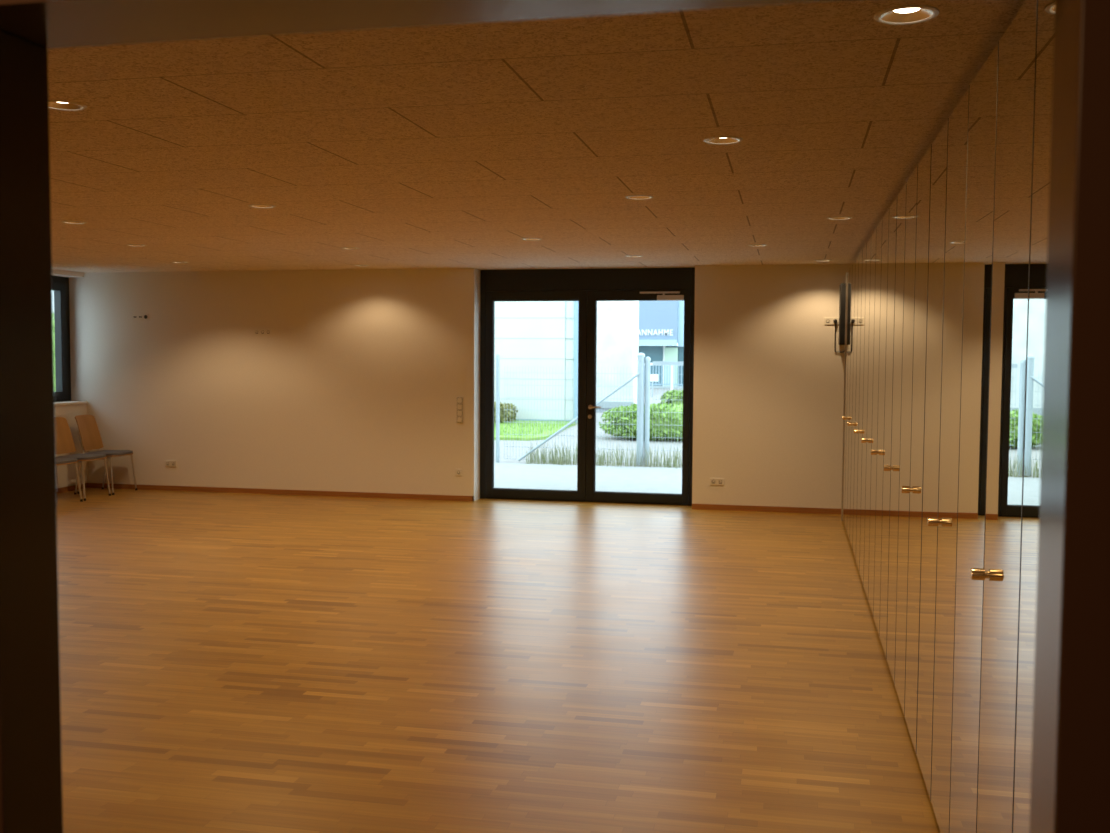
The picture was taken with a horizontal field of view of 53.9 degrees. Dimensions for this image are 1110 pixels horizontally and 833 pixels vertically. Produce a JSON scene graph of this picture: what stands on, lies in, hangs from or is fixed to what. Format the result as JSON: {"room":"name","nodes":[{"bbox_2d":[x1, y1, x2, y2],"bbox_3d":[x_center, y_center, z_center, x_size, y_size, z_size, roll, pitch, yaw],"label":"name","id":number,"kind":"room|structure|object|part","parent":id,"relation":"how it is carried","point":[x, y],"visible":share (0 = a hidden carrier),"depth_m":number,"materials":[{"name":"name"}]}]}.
{"room":"dance studio","nodes":[
{"label":"dance studio","id":0,"kind":"room"},
{"bbox_2d":[52,269,87,487],"bbox_3d":[-7.322,-0.231,8.295,0.360,3.080,11.415,1,3,12],"label":"wall","id":1,"kind":"structure","parent":0,"point":[66,475],"depth_m":13.57,"materials":[{"name":"white paint"}]},
{"bbox_2d":[52,276,87,405],"bbox_3d":[-6.158,-0.939,13.435,0.340,1.590,0.815,1,3,12],"label":"window","id":2,"kind":"structure","parent":1,"relation":"in","point":[60,285],"depth_m":13.70,"materials":[{"name":"black metal"}]},
{"bbox_3d":[-6.263,-0.937,13.478,0.097,1.430,0.615,1,3,12],"label":"sash","id":3,"kind":"part","parent":2,"relation":"part of","materials":[{"name":"black metal"}]},
{"bbox_3d":[-6.275,-0.957,13.474,0.095,1.560,0.785,1,3,12],"label":"frame","id":4,"kind":"part","parent":2,"relation":"part of","materials":[{"name":"black metal"}]},
{"bbox_3d":[-6.119,-0.159,13.468,0.249,0.030,0.813,1,3,12],"label":"sill","id":5,"kind":"part","parent":2,"relation":"part of","materials":[{"name":"white paint"}]},
{"bbox_2d":[56,483,87,493],"bbox_3d":[-7.133,1.177,8.401,0.014,0.060,11.251,1,3,12],"label":"baseboard","id":6,"kind":"structure","parent":1,"relation":"attached to","point":[68,488],"depth_m":13.51,"materials":[{"name":"brown wood"}]},
{"bbox_2d":[69,264,851,508],"bbox_3d":[-0.924,-0.460,13.051,10.850,3.080,0.600,1,3,12],"label":"wall","id":7,"kind":"structure","parent":0,"point":[359,377],"depth_m":13.03,"materials":[{"name":"white paint"}]},
{"bbox_2d":[132,314,148,319],"bbox_3d":[-5.160,-1.239,13.612,0.223,0.062,0.014,1,3,12],"label":"wall socket","id":8,"kind":"object","parent":7,"relation":"attached to","point":[134,316],"visible":1,"depth_m":13.61,"materials":[{"name":"white plastic"}]},
{"bbox_2d":[165,460,176,466],"bbox_3d":[-4.795,0.587,13.634,0.155,0.080,0.012,1,3,12],"label":"wall socket","id":9,"kind":"object","parent":7,"relation":"attached to","point":[168,463],"visible":1,"depth_m":13.63,"materials":[{"name":"white plastic"}]},
{"bbox_2d":[254,329,271,334],"bbox_3d":[-3.545,-1.026,13.274,0.225,0.061,0.012,1,3,12],"label":"wall socket","id":10,"kind":"object","parent":7,"relation":"attached to","point":[256,331],"visible":1,"depth_m":13.27,"materials":[{"name":"white plastic"}]},
{"bbox_2d":[456,469,461,475],"bbox_3d":[-1.131,0.657,12.843,0.080,0.080,0.012,1,3,12],"label":"wall socket","id":11,"kind":"object","parent":7,"relation":"attached to","point":[458,471],"visible":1,"depth_m":12.84,"materials":[{"name":"white plastic"}]},
{"bbox_2d":[457,397,462,422],"bbox_3d":[-1.111,-0.076,12.797,0.061,0.294,0.015,1,3,12],"label":"light switch","id":12,"kind":"object","parent":7,"relation":"attached to","point":[459,399],"visible":1,"depth_m":12.79,"materials":[{"name":"white plastic"}]},
{"bbox_2d":[88,483,840,513],"bbox_3d":[-1.115,0.962,12.856,9.890,0.060,0.014,1,3,12],"label":"baseboard","id":13,"kind":"structure","parent":7,"relation":"attached to","point":[90,485],"depth_m":13.09,"materials":[{"name":"brown wood"}]},
{"bbox_2d":[480,268,694,505],"bbox_3d":[0.356,-0.354,12.735,2.550,2.720,0.159,1,3,12],"label":"door","id":14,"kind":"structure","parent":7,"relation":"in","point":[585,286],"depth_m":12.72,"materials":[{"name":"black metal"}]},
{"bbox_3d":[0.461,-0.107,12.678,0.164,0.052,0.064,1,3,12],"label":"handle","id":15,"kind":"part","parent":14,"relation":"part of","materials":[{"name":"silver metal"}]},
{"bbox_3d":[1.195,-1.415,12.469,0.458,0.022,0.033,1,3,12],"label":"closer rail","id":16,"kind":"part","parent":14,"relation":"part of","materials":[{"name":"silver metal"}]},
{"bbox_2d":[710,478,723,484],"bbox_3d":[1.810,0.728,12.209,0.155,0.080,0.012,1,3,12],"label":"wall socket","id":17,"kind":"object","parent":7,"relation":"attached to","point":[713,481],"visible":1,"depth_m":12.21,"materials":[{"name":"white plastic"}]},
{"bbox_2d":[824,317,838,324],"bbox_3d":[3.000,-1.035,11.854,0.155,0.080,0.012,1,3,12],"label":"wall socket","id":18,"kind":"object","parent":7,"relation":"attached to","point":[827,320],"visible":1,"depth_m":11.85,"materials":[{"name":"white plastic"}]},
{"bbox_2d":[834,319,844,352],"bbox_3d":[3.079,-0.870,11.816,0.135,0.361,0.060,1,3,12],"label":"power cord","id":19,"kind":"object","parent":7,"relation":"attached to","point":[835,320],"visible":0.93,"depth_m":11.84,"materials":[{"name":"black plastic"}]},
{"bbox_2d":[838,283,845,344],"bbox_3d":[3.127,-1.091,11.692,0.160,0.648,0.267,1,3,12],"label":"wall speaker","id":20,"kind":"object","parent":7,"relation":"attached to","point":[842,295],"visible":0.42,"depth_m":11.58,"materials":[{"name":"black plastic"}]},
{"bbox_2d":[56,488,940,832],"bbox_3d":[-2.335,1.348,7.474,10.390,0.120,11.755,1,3,12],"label":"floor","id":21,"kind":"structure","parent":0,"point":[230,662],"depth_m":5.95,"materials":[{"name":"brown wood"}]},
{"bbox_2d":[56,458,82,501],"bbox_3d":[-5.787,0.516,12.402,0.596,0.945,0.505,1,3,12],"label":"chair","id":22,"kind":"object","parent":21,"relation":"on","point":[59,461],"visible":0.22,"depth_m":12.45,"materials":[{"name":"silver metal"}]},
{"bbox_2d":[56,458,76,463],"bbox_3d":[-5.718,0.502,12.386,0.445,0.044,0.445,1,3,12],"label":"seat cushion","id":23,"kind":"object","parent":22,"relation":"on","point":[58,460],"depth_m":12.36,"materials":[{"name":"grey fabric"}]},
{"bbox_3d":[-5.485,0.749,12.581,0.071,0.442,0.023,-1,3,-15],"label":"leg","id":24,"kind":"part","parent":22,"relation":"part of","materials":[{"name":"silver metal"}]},
{"bbox_2d":[55,417,110,500],"bbox_3d":[-5.672,0.487,12.929,0.596,0.945,0.505,1,3,12],"label":"chair","id":25,"kind":"object","parent":21,"relation":"on","point":[64,443],"visible":0.7,"depth_m":12.99,"materials":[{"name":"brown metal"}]},
{"bbox_3d":[-5.880,0.226,12.960,0.167,0.430,0.380,1,3,12],"label":"backrest","id":26,"kind":"part","parent":25,"relation":"part of","materials":[{"name":"brown wood"}]},
{"bbox_3d":[-5.757,0.713,13.191,0.128,0.445,0.023,2,4,25],"label":"leg","id":27,"kind":"part","parent":25,"relation":"part of","materials":[{"name":"silver metal"}]},
{"bbox_2d":[56,453,105,459],"bbox_3d":[-5.603,0.473,12.913,0.445,0.044,0.445,1,3,12],"label":"seat cushion","id":28,"kind":"object","parent":25,"relation":"on","point":[79,456],"depth_m":12.84,"materials":[{"name":"grey fabric"}]},
{"bbox_3d":[-5.467,0.744,12.666,0.072,0.443,0.021,3,4,39],"label":"leg","id":29,"kind":"part","parent":25,"relation":"part of","materials":[{"name":"silver metal"}]},
{"bbox_3d":[-5.611,0.498,12.916,0.470,0.019,0.460,1,3,12],"label":"seat","id":30,"kind":"part","parent":25,"relation":"part of","materials":[{"name":"brown wood"}]},
{"bbox_3d":[-5.371,0.720,13.108,0.071,0.442,0.023,-1,3,-15],"label":"leg","id":31,"kind":"part","parent":25,"relation":"part of","materials":[{"name":"silver metal"}]},
{"bbox_2d":[75,415,136,494],"bbox_3d":[-5.558,0.458,13.456,0.596,0.945,0.505,1,3,12],"label":"chair","id":32,"kind":"object","parent":21,"relation":"on","point":[89,432],"visible":0.77,"depth_m":13.46,"materials":[{"name":"brown wood"}]},
{"bbox_3d":[-5.739,0.708,13.277,0.129,0.445,0.022,0,3,0],"label":"leg","id":33,"kind":"part","parent":32,"relation":"part of","materials":[{"name":"silver metal"}]},
{"bbox_3d":[-5.766,0.197,13.486,0.167,0.430,0.380,1,3,12],"label":"backrest","id":34,"kind":"part","parent":32,"relation":"part of","materials":[{"name":"brown wood"}]},
{"bbox_3d":[-5.643,0.684,13.718,0.128,0.445,0.023,2,4,25],"label":"leg","id":35,"kind":"part","parent":32,"relation":"part of","materials":[{"name":"silver metal"}]},
{"bbox_2d":[84,450,132,455],"bbox_3d":[-5.489,0.444,13.440,0.445,0.044,0.445,1,3,12],"label":"seat cushion","id":36,"kind":"object","parent":32,"relation":"on","point":[108,452],"depth_m":13.36,"materials":[{"name":"grey fabric"}]},
{"bbox_3d":[-5.353,0.715,13.194,0.072,0.443,0.021,3,4,39],"label":"leg","id":37,"kind":"part","parent":32,"relation":"part of","materials":[{"name":"silver metal"}]},
{"bbox_3d":[-5.497,0.469,13.443,0.470,0.019,0.460,1,3,12],"label":"seat","id":38,"kind":"part","parent":32,"relation":"part of","materials":[{"name":"grey fabric"}]},
{"bbox_3d":[-5.257,0.691,13.635,0.071,0.442,0.023,-1,3,-15],"label":"leg","id":39,"kind":"part","parent":32,"relation":"part of","materials":[{"name":"silver metal"}]},
{"bbox_2d":[841,266,851,530],"bbox_3d":[3.195,-0.169,10.851,0.653,2.596,1.011,1,3,12],"label":"mirror panel","id":40,"kind":"object","parent":21,"relation":"on","point":[845,417],"visible":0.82,"depth_m":10.98,"materials":[{"name":"brown"}]},
{"bbox_3d":[2.976,-0.206,11.146,0.016,2.558,0.493,1,3,12],"label":"mirror door","id":41,"kind":"part","parent":40,"relation":"part of","materials":[{"name":"clear glass"}]},
{"bbox_2d":[847,255,858,546],"bbox_3d":[2.982,-0.115,9.870,0.653,2.596,0.998,1,3,12],"label":"mirror panel","id":42,"kind":"object","parent":21,"relation":"on","point":[854,310],"visible":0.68,"depth_m":9.90,"materials":[{"name":"brown"}]},
{"bbox_3d":[2.764,-0.152,10.171,0.016,2.558,0.493,1,3,12],"label":"mirror door","id":43,"kind":"part","parent":42,"relation":"part of","materials":[{"name":"clear glass"}]},
{"bbox_2d":[852,244,865,569],"bbox_3d":[2.770,-0.062,8.895,0.653,2.596,0.998,1,3,12],"label":"mirror panel","id":44,"kind":"object","parent":21,"relation":"on","point":[862,256],"visible":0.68,"depth_m":8.92,"materials":[{"name":"brown"}]},
{"bbox_3d":[2.553,-0.099,9.196,0.016,2.558,0.493,1,3,12],"label":"mirror door","id":45,"kind":"part","parent":44,"relation":"part of","materials":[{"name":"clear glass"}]},
{"bbox_2d":[859,229,875,597],"bbox_3d":[2.559,-0.008,7.920,0.653,2.596,0.998,1,3,12],"label":"mirror panel","id":46,"kind":"object","parent":21,"relation":"on","point":[866,439],"visible":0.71,"depth_m":7.94,"materials":[{"name":"brown"}]},
{"bbox_3d":[2.342,-0.045,8.221,0.016,2.558,0.493,1,3,12],"label":"mirror door","id":47,"kind":"part","parent":46,"relation":"part of","materials":[{"name":"clear glass"}]},
{"bbox_2d":[868,209,888,632],"bbox_3d":[2.347,0.046,6.945,0.653,2.596,0.998,1,3,12],"label":"mirror panel","id":48,"kind":"object","parent":21,"relation":"on","point":[882,230],"visible":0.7,"depth_m":6.96,"materials":[{"name":"brown"}]},
{"bbox_3d":[2.037,0.229,6.969,0.044,0.034,0.034,1,3,12],"label":"knob","id":49,"kind":"part","parent":48,"relation":"part of","materials":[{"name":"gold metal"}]},
{"bbox_3d":[2.130,0.008,7.246,0.016,2.558,0.493,1,3,12],"label":"mirror door","id":50,"kind":"part","parent":48,"relation":"part of","materials":[{"name":"clear glass"}]},
{"bbox_2d":[879,183,905,681],"bbox_3d":[2.136,0.099,5.970,0.653,2.596,0.998,1,3,12],"label":"mirror panel","id":51,"kind":"object","parent":21,"relation":"on","point":[897,210],"visible":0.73,"depth_m":5.98,"materials":[{"name":"brown"}]},
{"bbox_3d":[1.826,0.282,5.994,0.044,0.034,0.034,1,3,12],"label":"knob","id":52,"kind":"part","parent":51,"relation":"part of","materials":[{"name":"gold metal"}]},
{"bbox_3d":[1.919,0.062,6.271,0.016,2.558,0.493,1,3,12],"label":"mirror door","id":53,"kind":"part","parent":51,"relation":"part of","materials":[{"name":"clear glass"}]},
{"bbox_2d":[894,145,930,751],"bbox_3d":[1.925,0.153,4.995,0.653,2.596,0.998,1,3,12],"label":"mirror panel","id":54,"kind":"object","parent":21,"relation":"on","point":[918,183],"visible":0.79,"depth_m":4.99,"materials":[{"name":"brown"}]},
{"bbox_3d":[1.707,0.116,5.296,0.016,2.558,0.493,1,3,12],"label":"mirror door","id":55,"kind":"part","parent":54,"relation":"part of","materials":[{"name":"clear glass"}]},
{"bbox_3d":[1.615,0.336,5.019,0.044,0.034,0.034,1,3,12],"label":"knob","id":56,"kind":"part","parent":54,"relation":"part of","materials":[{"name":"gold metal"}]},
{"bbox_2d":[916,87,968,832],"bbox_3d":[1.713,0.207,4.021,0.653,2.596,0.998,1,3,12],"label":"mirror panel","id":57,"kind":"object","parent":21,"relation":"on","point":[949,147],"visible":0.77,"depth_m":4.01,"materials":[{"name":"brown"}]},
{"bbox_3d":[1.496,0.169,4.322,0.016,2.558,0.493,1,3,12],"label":"mirror door","id":58,"kind":"part","parent":57,"relation":"part of","materials":[{"name":"clear glass"}]},
{"bbox_3d":[1.403,0.390,4.045,0.044,0.034,0.034,1,3,12],"label":"knob","id":59,"kind":"part","parent":57,"relation":"part of","materials":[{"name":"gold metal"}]},
{"bbox_2d":[949,0,1036,832],"bbox_3d":[1.502,0.260,3.046,0.653,2.596,0.999,1,3,12],"label":"mirror panel","id":60,"kind":"object","parent":21,"relation":"on","point":[1001,94],"visible":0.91,"depth_m":3.02,"materials":[{"name":"brown"}]},
{"bbox_3d":[1.284,0.223,3.347,0.016,2.558,0.493,1,3,12],"label":"mirror door","id":61,"kind":"part","parent":60,"relation":"part of","materials":[{"name":"clear glass"}]},
{"bbox_3d":[1.192,0.443,3.070,0.044,0.034,0.034,1,3,12],"label":"knob","id":62,"kind":"part","parent":60,"relation":"part of","materials":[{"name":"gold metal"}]},
{"bbox_3d":[1.179,0.250,2.859,0.016,2.558,0.493,1,3,12],"label":"mirror door","id":63,"kind":"part","parent":60,"relation":"part of","materials":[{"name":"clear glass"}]},
{"bbox_2d":[1012,0,1054,832],"bbox_3d":[1.290,0.314,2.071,0.653,2.596,0.998,1,3,12],"label":"mirror panel","id":64,"kind":"object","parent":21,"relation":"on","point":[1045,24],"visible":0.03,"depth_m":2.51,"materials":[{"name":"brown"}]},
{"bbox_2d":[47,0,1025,272],"bbox_3d":[-2.318,-1.445,7.317,10.390,0.035,11.755,1,3,12],"label":"ceiling","id":65,"kind":"structure","parent":0,"point":[453,145],"depth_m":5.05,"materials":[{"name":"brown wood"}]},
{"bbox_2d":[49,100,86,110],"bbox_3d":[-1.998,-1.272,4.431,0.184,0.027,0.184,1,3,12],"label":"recessed light","id":66,"kind":"object","parent":65,"relation":"in","point":[53,104],"visible":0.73,"depth_m":4.47,"materials":[{"name":"beige metal"}]},
{"bbox_2d":[61,221,86,223],"bbox_3d":[-3.701,-1.506,8.416,0.184,0.027,0.184,1,3,12],"label":"recessed light","id":67,"kind":"object","parent":65,"relation":"in","point":[70,222],"visible":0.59,"depth_m":8.45,"materials":[{"name":"beige metal"}]},
{"bbox_2d":[126,244,146,245],"bbox_3d":[-3.901,-1.607,10.185,0.184,0.027,0.184,1,3,12],"label":"recessed light","id":68,"kind":"object","parent":65,"relation":"in","point":[126,244],"visible":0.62,"depth_m":10.18,"materials":[{"name":"beige metal"}]},
{"bbox_2d":[248,204,275,207],"bbox_3d":[-1.991,-1.441,7.434,0.184,0.027,0.184,1,3,12],"label":"recessed light","id":69,"kind":"object","parent":65,"relation":"in","point":[251,205],"visible":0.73,"depth_m":7.47,"materials":[{"name":"beige metal"}]},
{"bbox_2d":[341,247,359,248],"bbox_3d":[-1.941,-1.605,10.354,0.184,0.027,0.184,1,3,12],"label":"recessed light","id":70,"kind":"object","parent":65,"relation":"in","point":[341,247],"visible":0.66,"depth_m":10.36,"materials":[{"name":"beige metal"}]},
{"bbox_2d":[521,238,541,240],"bbox_3d":[-0.204,-1.544,9.448,0.184,0.027,0.184,1,3,12],"label":"recessed light","id":71,"kind":"object","parent":65,"relation":"in","point":[529,239],"visible":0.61,"depth_m":9.47,"materials":[{"name":"beige metal"}]},
{"bbox_2d":[625,255,642,256],"bbox_3d":[0.797,-1.625,11.010,0.184,0.027,0.184,1,3,12],"label":"recessed light","id":72,"kind":"object","parent":65,"relation":"in","point":[627,255],"visible":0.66,"depth_m":11.02,"materials":[{"name":"beige"}]},
{"bbox_2d":[625,195,653,199],"bbox_3d":[0.535,-1.396,6.909,0.184,0.027,0.184,1,3,12],"label":"recessed light","id":73,"kind":"object","parent":65,"relation":"in","point":[635,197],"visible":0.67,"depth_m":6.95,"materials":[{"name":"beige"}]},
{"bbox_2d":[703,136,742,143],"bbox_3d":[0.780,-1.291,5.068,0.184,0.027,0.184,1,3,12],"label":"recessed light","id":74,"kind":"object","parent":65,"relation":"in","point":[719,139],"visible":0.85,"depth_m":5.11,"materials":[{"name":"beige"}]},
{"bbox_2d":[747,244,767,245],"bbox_3d":[1.827,-1.554,9.848,0.184,0.027,0.184,1,3,12],"label":"recessed light","id":75,"kind":"object","parent":65,"relation":"in","point":[750,244],"visible":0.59,"depth_m":9.85,"materials":[{"name":"beige"}]},
{"bbox_2d":[827,216,852,219],"bbox_3d":[2.057,-1.442,7.888,0.184,0.027,0.184,1,3,12],"label":"recessed light","id":76,"kind":"object","parent":65,"relation":"in","point":[837,217],"visible":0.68,"depth_m":7.93,"materials":[{"name":"beige metal"}]},
{"bbox_2d":[874,5,939,24],"bbox_3d":[1.029,-1.184,3.196,0.184,0.027,0.184,1,3,12],"label":"recessed light","id":77,"kind":"object","parent":65,"relation":"in","point":[905,14],"visible":0.94,"depth_m":3.22,"materials":[{"name":"white metal"}]},
{"bbox_3d":[1.029,-1.193,3.195,0.080,0.008,0.080,1,3,12],"label":"bulb","id":78,"kind":"part","parent":77,"relation":"part of","materials":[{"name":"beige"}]},
{"bbox_2d":[596,301,638,407],"bbox_3d":[-9.572,-3.194,38.260,25.030,5.400,1.035,1,3,12],"label":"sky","id":79,"kind":"structure","parent":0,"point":[617,321],"depth_m":35.34,"materials":[{"name":"white metal"}]},
{"bbox_3d":[2.636,-2.973,35.632,0.050,5.400,1.020,1,3,12],"label":"corner trim","id":80,"kind":"part","parent":79,"relation":"part of","materials":[{"name":"white metal"}]},
{"bbox_3d":[-3.533,0.162,1.728,10.550,3.080,0.140,1,3,12],"label":"wall","id":81,"kind":"structure","parent":0,"visible":0},
{"bbox_2d":[0,0,1109,832],"bbox_3d":[-0.077,0.600,0.975,1.164,2.131,0.206,1,3,12],"label":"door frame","id":82,"kind":"structure","parent":81,"relation":"in","point":[1070,766],"depth_m":0.98,"materials":[{"name":"brown"}]},
{"label":"outside","id":83,"kind":"structure","parent":0,"visible":0},
{"bbox_2d":[494,419,577,440],"bbox_3d":[-5.083,0.221,26.118,11.050,0.060,5.600,1,3,12],"label":"lawn","id":84,"kind":"structure","parent":83,"point":[543,436],"depth_m":24.07,"materials":[{"name":"green plant"}]},
{"bbox_2d":[494,402,517,422],"bbox_3d":[-1.621,-0.105,27.305,1.404,0.601,1.156,1,3,12],"label":"shrub","id":85,"kind":"object","parent":84,"relation":"on","point":[512,415],"visible":0.32,"depth_m":26.92,"materials":[{"name":"green plant"}]},
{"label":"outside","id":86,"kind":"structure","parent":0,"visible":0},
{"bbox_2d":[494,388,682,467],"bbox_3d":[3.967,-1.119,53.824,75.000,0.270,73.150,1,3,12],"label":"road","id":87,"kind":"structure","parent":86,"point":[507,454],"depth_m":21.02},
{"bbox_2d":[52,290,578,422],"bbox_3d":[-7.436,-2.195,29.995,16.730,4.360,1.310,1,3,12],"label":"building","id":88,"kind":"structure","parent":87,"relation":"on","point":[527,333],"depth_m":27.93,"materials":[{"name":"white paint"}]},
{"bbox_3d":[0.505,-2.023,28.328,0.240,4.300,1.180,1,3,12],"label":"corner panel","id":89,"kind":"part","parent":88,"relation":"part of","materials":[{"name":"white metal"}]},
{"bbox_2d":[496,353,682,464],"bbox_3d":[1.761,-0.111,17.170,5.476,1.775,0.259,1,3,10],"label":"fence","id":90,"kind":"object","parent":87,"relation":"on","point":[643,363],"visible":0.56,"depth_m":17.39,"materials":[{"name":"silver metal"}]},
{"bbox_3d":[-0.918,-0.110,17.542,0.064,1.700,0.064,1,3,12],"label":"post","id":91,"kind":"part","parent":90,"relation":"part of","materials":[{"name":"silver metal"}]},
{"bbox_3d":[1.353,-0.091,17.276,0.115,1.720,0.115,1,3,12],"label":"post","id":92,"kind":"part","parent":90,"relation":"part of","materials":[{"name":"silver metal"}]},
{"bbox_3d":[1.457,-0.061,17.275,0.084,1.660,0.084,1,3,12],"label":"post","id":93,"kind":"part","parent":90,"relation":"part of","materials":[{"name":"silver metal"}]},
{"bbox_3d":[2.974,-0.811,16.884,2.940,0.060,0.040,1,3,12],"label":"gate rail","id":94,"kind":"part","parent":90,"relation":"part of","materials":[{"name":"silver metal"}]},
{"bbox_2d":[526,441,681,467],"bbox_3d":[1.886,0.602,17.167,4.891,0.390,0.971,1,3,12],"label":"grass","id":95,"kind":"structure","parent":87,"relation":"on","point":[566,457],"depth_m":17.36,"materials":[{"name":"green plant"}]},
{"bbox_2d":[599,402,682,440],"bbox_3d":[2.987,0.123,22.928,4.097,0.826,2.246,1,3,12],"label":"hedge","id":96,"kind":"object","parent":87,"relation":"on","point":[660,427],"visible":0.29,"depth_m":22.38,"materials":[{"name":"green plant"}]},
{"bbox_2d":[650,374,657,396],"bbox_3d":[4.114,-1.305,46.199,0.500,0.960,0.090,1,3,12],"label":"sign board","id":97,"kind":"object","parent":87,"relation":"on","point":[652,376],"visible":0.6,"depth_m":46.13,"materials":[{"name":"white metal"}]},
{"bbox_2d":[638,301,683,388],"bbox_3d":[8.365,-5.033,64.388,17.000,6.450,14.250,1,3,12],"label":"building","id":98,"kind":"structure","parent":87,"relation":"on","point":[661,323],"depth_m":58.05,"materials":[{"name":"blue"}]},
{"bbox_3d":[5.844,-2.719,58.591,0.100,2.150,0.080,1,3,12],"label":"window post","id":99,"kind":"part","parent":98,"relation":"part of","materials":[{"name":"white metal"}]},
{"bbox_3d":[6.206,-2.655,58.378,0.700,2.050,0.150,1,3,12],"label":"door panel","id":100,"kind":"part","parent":98,"relation":"part of","materials":[{"name":"grey"}]},
{"bbox_2d":[644,363,682,389],"bbox_3d":[7.114,-1.711,49.630,7.300,1.420,0.080,1,3,12],"label":"railing","id":101,"kind":"object","parent":87,"relation":"on","point":[671,368],"visible":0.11,"depth_m":50.04,"materials":[{"name":"white metal"}]},
{"bbox_3d":[5.354,-1.743,50.010,0.100,1.420,0.080,1,3,12],"label":"post","id":102,"kind":"part","parent":101,"relation":"part of","materials":[{"name":"white metal"}]},
{"bbox_2d":[660,390,682,404],"bbox_3d":[4.595,-0.480,34.334,2.609,0.842,1.831,1,3,12],"label":"hedge","id":103,"kind":"object","parent":87,"relation":"on","point":[671,396],"visible":0.17,"depth_m":33.92,"materials":[{"name":"green plant"}]},
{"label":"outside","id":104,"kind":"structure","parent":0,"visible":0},
{"bbox_2d":[494,463,681,493],"bbox_3d":[0.663,0.988,15.002,23.000,0.188,4.245,1,3,12],"label":"terrace","id":105,"kind":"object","parent":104,"point":[506,475],"visible":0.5,"depth_m":15.45,"materials":[{"name":"concrete"}]},
{"bbox_2d":[53,313,55,391],"bbox_3d":[-8.187,-0.399,16.321,2.154,2.564,9.005,1,3,12],"label":"hedge","id":106,"kind":"object","parent":105,"relation":"on","point":[53,313],"visible":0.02,"depth_m":16.10,"materials":[{"name":"green plant"}]}
]}

